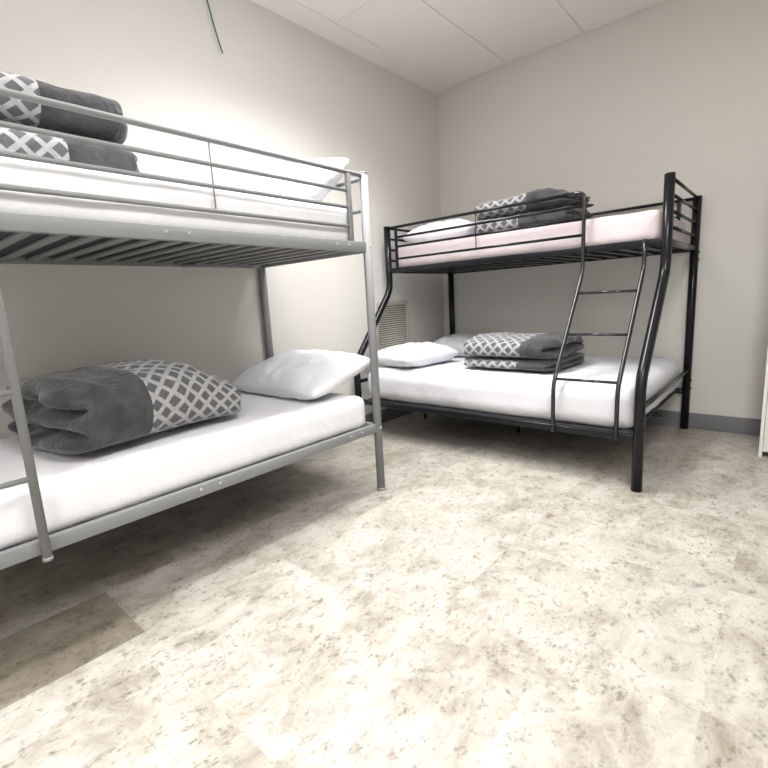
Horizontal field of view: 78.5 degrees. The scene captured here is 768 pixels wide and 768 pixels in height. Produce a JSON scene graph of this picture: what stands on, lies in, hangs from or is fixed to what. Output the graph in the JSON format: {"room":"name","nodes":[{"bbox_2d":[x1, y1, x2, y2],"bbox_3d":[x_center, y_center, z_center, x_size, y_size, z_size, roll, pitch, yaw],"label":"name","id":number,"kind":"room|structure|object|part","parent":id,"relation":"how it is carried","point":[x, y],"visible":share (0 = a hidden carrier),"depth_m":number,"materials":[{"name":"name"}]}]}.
{"room":"dormitory bedroom","nodes":[
{"label":"dormitory bedroom","id":0,"kind":"room"},
{"bbox_2d":[0,0,444,438],"bbox_3d":[-1.893,-0.654,1.893,0.120,2.915,7.400,6,13,41],"label":"wall","id":1,"kind":"structure","parent":0,"point":[277,85],"depth_m":2.80,"materials":[{"name":"paint"}]},
{"bbox_2d":[249,0,450,94],"bbox_3d":[-1.867,-2.057,1.552,0.155,0.028,7.399,6,13,41],"label":"trim","id":2,"kind":"structure","parent":1,"relation":"attached to","point":[293,11],"depth_m":3.38,"materials":[{"name":"white"}]},
{"bbox_2d":[365,408,414,422],"bbox_3d":[-1.763,0.727,2.098,0.012,0.115,7.388,6,13,41],"label":"baseboard","id":3,"kind":"structure","parent":1,"relation":"attached to","point":[387,414],"depth_m":4.13,"materials":[{"name":"rubber"}]},
{"bbox_2d":[375,300,409,350],"bbox_3d":[0.079,-0.507,4.096,0.012,0.425,0.440,6,13,41],"label":"air vent","id":4,"kind":"object","parent":1,"relation":"in","point":[392,329],"visible":0.71,"depth_m":4.10,"materials":[{"name":"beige metal"}]},
{"bbox_3d":[0.075,-0.508,4.099,0.002,0.369,0.384,6,13,41],"label":"plate","id":5,"kind":"part","parent":4,"relation":"part of","materials":[{"name":"grey metal"}]},
{"bbox_2d":[0,412,767,767],"bbox_3d":[0.084,0.994,0.518,5.140,0.060,7.640,6,13,41],"label":"floor","id":6,"kind":"structure","parent":0,"point":[508,598],"depth_m":1.57,"materials":[{"name":"beige tile"}]},
{"bbox_2d":[0,87,385,569],"bbox_3d":[-1.054,-0.100,2.055,1.007,1.679,2.050,6,13,41],"label":"bunk bed","id":7,"kind":"object","parent":6,"relation":"on","point":[277,250],"visible":0.77,"depth_m":1.77,"materials":[{"name":"silver metal"}]},
{"bbox_3d":[-1.442,-0.604,2.284,0.026,0.050,1.956,6,13,41],"label":"rail","id":8,"kind":"part","parent":7,"relation":"part of","materials":[{"name":"silver metal"}]},
{"bbox_2d":[0,156,347,260],"bbox_3d":[-1.097,-0.667,1.960,0.884,0.200,1.918,6,13,41],"label":"mattress","id":9,"kind":"object","parent":7,"relation":"on","point":[13,171],"visible":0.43,"depth_m":1.65,"materials":[{"name":"white fabric"}]},
{"bbox_2d":[0,127,139,171],"bbox_3d":[-1.369,-0.781,1.657,0.528,0.153,0.858,6,13,41],"label":"comforter","id":10,"kind":"object","parent":9,"relation":"on","point":[12,140],"visible":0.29,"depth_m":1.59,"materials":[{"name":"grey fabric"}]},
{"bbox_2d":[0,71,127,143],"bbox_3d":[-1.399,-0.945,1.615,0.527,0.179,0.851,6,13,41],"label":"comforter","id":11,"kind":"object","parent":10,"relation":"on","point":[13,110],"visible":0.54,"depth_m":1.59,"materials":[{"name":"grey fabric"}]},
{"bbox_2d":[246,158,348,200],"bbox_3d":[-0.550,-1.033,2.502,0.754,0.265,0.359,6,13,41],"label":"pillow","id":12,"kind":"object","parent":9,"relation":"on","point":[298,171],"visible":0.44,"depth_m":2.29,"materials":[{"name":"white fabric"}]},
{"bbox_3d":[-0.603,-0.761,1.810,0.021,0.333,1.537,6,13,41],"label":"guard rail","id":13,"kind":"part","parent":7,"relation":"part of","materials":[{"name":"silver metal"}]},
{"bbox_2d":[0,390,364,551],"bbox_3d":[-1.042,0.278,2.128,0.886,0.187,1.923,6,13,41],"label":"mattress","id":14,"kind":"object","parent":7,"relation":"on","point":[76,489],"visible":0.71,"depth_m":1.77,"materials":[{"name":"white fabric"}]},
{"bbox_2d":[1,359,241,453],"bbox_3d":[-1.097,0.051,2.014,0.680,0.294,0.781,4,12,33],"label":"comforter","id":15,"kind":"object","parent":14,"relation":"on","point":[80,410],"visible":0.97,"depth_m":1.74,"materials":[{"name":"grey fabric"}]},
{"bbox_2d":[232,349,369,400],"bbox_3d":[-0.497,-0.073,2.733,0.790,0.226,0.458,6,13,41],"label":"pillow","id":16,"kind":"object","parent":14,"relation":"on","point":[304,375],"visible":0.99,"depth_m":2.56,"materials":[{"name":"white fabric"}]},
{"bbox_3d":[-0.739,-0.535,1.678,0.026,0.050,1.956,6,13,41],"label":"rail","id":17,"kind":"part","parent":7,"relation":"part of","materials":[{"name":"silver metal"}]},
{"bbox_3d":[-0.687,0.404,1.845,0.026,0.046,1.956,6,13,41],"label":"rail","id":18,"kind":"part","parent":7,"relation":"part of","materials":[{"name":"silver metal"}]},
{"bbox_3d":[-0.644,-0.778,1.761,0.006,0.249,0.006,6,13,41],"label":"tie rod","id":19,"kind":"part","parent":7,"relation":"part of","materials":[{"name":"silver metal"}]},
{"bbox_3d":[-0.763,-0.305,3.105,0.042,1.660,0.048,6,13,41],"label":"post","id":20,"kind":"part","parent":7,"relation":"part of","materials":[{"name":"silver metal"}]},
{"bbox_3d":[-0.437,-0.734,2.720,0.890,0.044,0.024,6,13,41],"label":"rail","id":21,"kind":"part","parent":7,"relation":"part of","materials":[{"name":"silver metal"}]},
{"bbox_3d":[-0.456,-1.067,2.661,0.894,0.020,0.020,6,13,41],"label":"head rail","id":22,"kind":"part","parent":7,"relation":"part of","materials":[{"name":"silver metal"}]},
{"bbox_3d":[-0.447,-0.918,2.688,0.894,0.020,0.020,6,13,41],"label":"head rail","id":23,"kind":"part","parent":7,"relation":"part of","materials":[{"name":"silver metal"}]},
{"bbox_3d":[-0.060,-0.236,2.500,0.042,1.660,0.048,6,13,41],"label":"post","id":24,"kind":"part","parent":7,"relation":"part of","materials":[{"name":"silver metal"}]},
{"bbox_2d":[354,172,701,492],"bbox_3d":[0.965,-0.432,3.450,2.045,1.626,1.431,6,13,41],"label":"bunk bed","id":25,"kind":"object","parent":6,"relation":"on","point":[666,241],"visible":0.83,"depth_m":2.94,"materials":[{"name":"black paint"}]},
{"bbox_3d":[-0.081,-0.427,3.757,0.053,1.622,0.502,6,13,41],"label":"post","id":26,"kind":"part","parent":25,"relation":"part of","materials":[{"name":"black metal"}]},
{"bbox_3d":[0.341,-1.000,4.182,0.024,0.035,0.877,6,13,41],"label":"rail","id":27,"kind":"part","parent":25,"relation":"part of","materials":[{"name":"black metal"}]},
{"bbox_3d":[0.667,-0.618,4.604,0.053,1.622,0.053,6,13,41],"label":"post","id":28,"kind":"part","parent":25,"relation":"part of","materials":[{"name":"black metal"}]},
{"bbox_3d":[0.611,-1.041,3.293,1.538,0.320,0.021,6,13,41],"label":"guard rail","id":29,"kind":"part","parent":25,"relation":"part of","materials":[{"name":"black metal"}]},
{"bbox_3d":[0.549,0.207,3.040,1.936,0.038,0.024,6,13,41],"label":"rail","id":30,"kind":"part","parent":25,"relation":"part of","materials":[{"name":"black metal"}]},
{"bbox_2d":[368,355,679,433],"bbox_3d":[0.990,-0.036,3.515,1.924,0.256,1.310,6,13,41],"label":"mattress","id":31,"kind":"object","parent":25,"relation":"on","point":[452,385],"visible":0.65,"depth_m":2.94,"materials":[{"name":"white fabric"}]},
{"bbox_2d":[369,342,458,366],"bbox_3d":[0.236,-0.246,3.704,0.572,0.163,0.462,-11,13,-38],"label":"pillow","id":32,"kind":"object","parent":31,"relation":"on","point":[411,354],"visible":0.92,"depth_m":3.54,"materials":[{"name":"white fabric"}]},
{"bbox_2d":[433,333,478,356],"bbox_3d":[0.712,-0.360,4.151,0.443,0.178,0.534,4,13,37],"label":"pillow","id":33,"kind":"object","parent":31,"relation":"on","point":[455,341],"visible":0.47,"depth_m":3.98,"materials":[{"name":"grey fabric"}]},
{"bbox_2d":[464,353,584,370],"bbox_3d":[0.986,-0.170,3.316,0.702,0.067,0.633,6,14,43],"label":"comforter","id":34,"kind":"object","parent":31,"relation":"on","point":[477,361],"visible":0.67,"depth_m":3.09,"materials":[{"name":"grey fabric"}]},
{"bbox_2d":[463,332,584,358],"bbox_3d":[0.976,-0.280,3.287,0.706,0.153,0.619,6,14,43],"label":"comforter","id":35,"kind":"object","parent":34,"relation":"on","point":[495,344],"visible":0.94,"depth_m":3.08,"materials":[{"name":"grey fabric"}]},
{"bbox_3d":[0.788,-0.850,3.197,1.936,0.040,0.024,6,13,41],"label":"rail","id":36,"kind":"part","parent":25,"relation":"part of","materials":[{"name":"black metal"}]},
{"bbox_2d":[398,210,685,266],"bbox_3d":[1.079,-1.019,3.516,1.908,0.187,0.867,6,13,41],"label":"mattress","id":37,"kind":"object","parent":25,"relation":"on","point":[647,224],"visible":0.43,"depth_m":3.01,"materials":[{"name":"white fabric"}]},
{"bbox_2d":[403,218,476,243],"bbox_3d":[0.498,-1.234,3.818,0.579,0.187,0.439,3,12,33],"label":"pillow","id":38,"kind":"object","parent":37,"relation":"on","point":[469,230],"visible":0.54,"depth_m":3.64,"materials":[{"name":"white fabric"}]},
{"bbox_2d":[474,206,593,232],"bbox_3d":[1.057,-1.140,3.346,0.751,0.106,0.478,6,13,41],"label":"comforter","id":39,"kind":"object","parent":37,"relation":"on","point":[574,213],"visible":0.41,"depth_m":3.13,"materials":[{"name":"grey fabric"}]},
{"bbox_2d":[474,188,593,220],"bbox_3d":[1.036,-1.270,3.331,0.780,0.149,0.466,6,13,41],"label":"comforter","id":40,"kind":"object","parent":39,"relation":"on","point":[547,192],"visible":0.7,"depth_m":3.14,"materials":[{"name":"grey fabric"}]},
{"bbox_3d":[1.390,-1.004,3.878,1.936,0.040,0.024,6,13,41],"label":"rail","id":41,"kind":"part","parent":25,"relation":"part of","materials":[{"name":"black metal"}]},
{"bbox_3d":[1.380,-1.181,3.846,1.940,0.320,0.021,6,13,41],"label":"guard rail","id":42,"kind":"part","parent":25,"relation":"part of","materials":[{"name":"black metal"}]},
{"bbox_3d":[1.415,-0.280,2.468,0.053,1.622,0.502,6,13,41],"label":"post","id":43,"kind":"part","parent":25,"relation":"part of","materials":[{"name":"black metal"}]},
{"bbox_3d":[1.736,0.015,2.875,0.020,0.028,1.330,6,13,41],"label":"rail","id":44,"kind":"part","parent":25,"relation":"part of","materials":[{"name":"black metal"}]},
{"bbox_3d":[1.837,-0.854,2.893,0.024,0.035,0.877,6,13,41],"label":"rail","id":45,"kind":"part","parent":25,"relation":"part of","materials":[{"name":"black metal"}]},
{"bbox_3d":[2.163,-0.472,3.315,0.053,1.622,0.053,6,13,41],"label":"post","id":46,"kind":"part","parent":25,"relation":"part of","materials":[{"name":"black metal"}]},
{"bbox_2d":[758,349,767,456],"bbox_3d":[2.566,-0.439,2.635,0.597,1.750,0.513,6,13,41],"label":"tall cabinet","id":47,"kind":"object","parent":6,"relation":"on","point":[763,441],"visible":1,"depth_m":2.77,"materials":[{"name":"white paint"}]},
{"bbox_3d":[2.319,-0.422,2.565,0.277,1.692,0.018,6,13,41],"label":"door","id":48,"kind":"part","parent":47,"relation":"part of","materials":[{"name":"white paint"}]},
{"bbox_2d":[296,0,665,85],"bbox_3d":[-0.077,-1.947,-0.004,5.140,0.106,7.640,6,13,41],"label":"ceiling","id":49,"kind":"structure","parent":0,"point":[454,42],"depth_m":3.29,"materials":[{"name":"grey"}]},
{"bbox_2d":[206,0,222,53],"bbox_3d":[-0.979,-2.098,2.666,0.098,0.378,0.012,-12,13,-40],"label":"cord","id":50,"kind":"object","parent":49,"relation":"hanging from","point":[206,0],"visible":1,"depth_m":2.68,"materials":[{"name":"teal plastic"}]},
{"bbox_2d":[437,0,767,418],"bbox_3d":[2.459,-1.096,3.037,5.140,2.915,0.120,6,13,41],"label":"wall","id":51,"kind":"structure","parent":0,"point":[604,112],"depth_m":3.38,"materials":[{"name":"paint"}]},
{"bbox_2d":[645,410,760,435],"bbox_3d":[2.491,0.291,3.232,4.876,0.115,0.012,6,13,41],"label":"baseboard","id":52,"kind":"structure","parent":51,"relation":"attached to","point":[738,425],"depth_m":3.35,"materials":[{"name":"rubber"}]}
]}

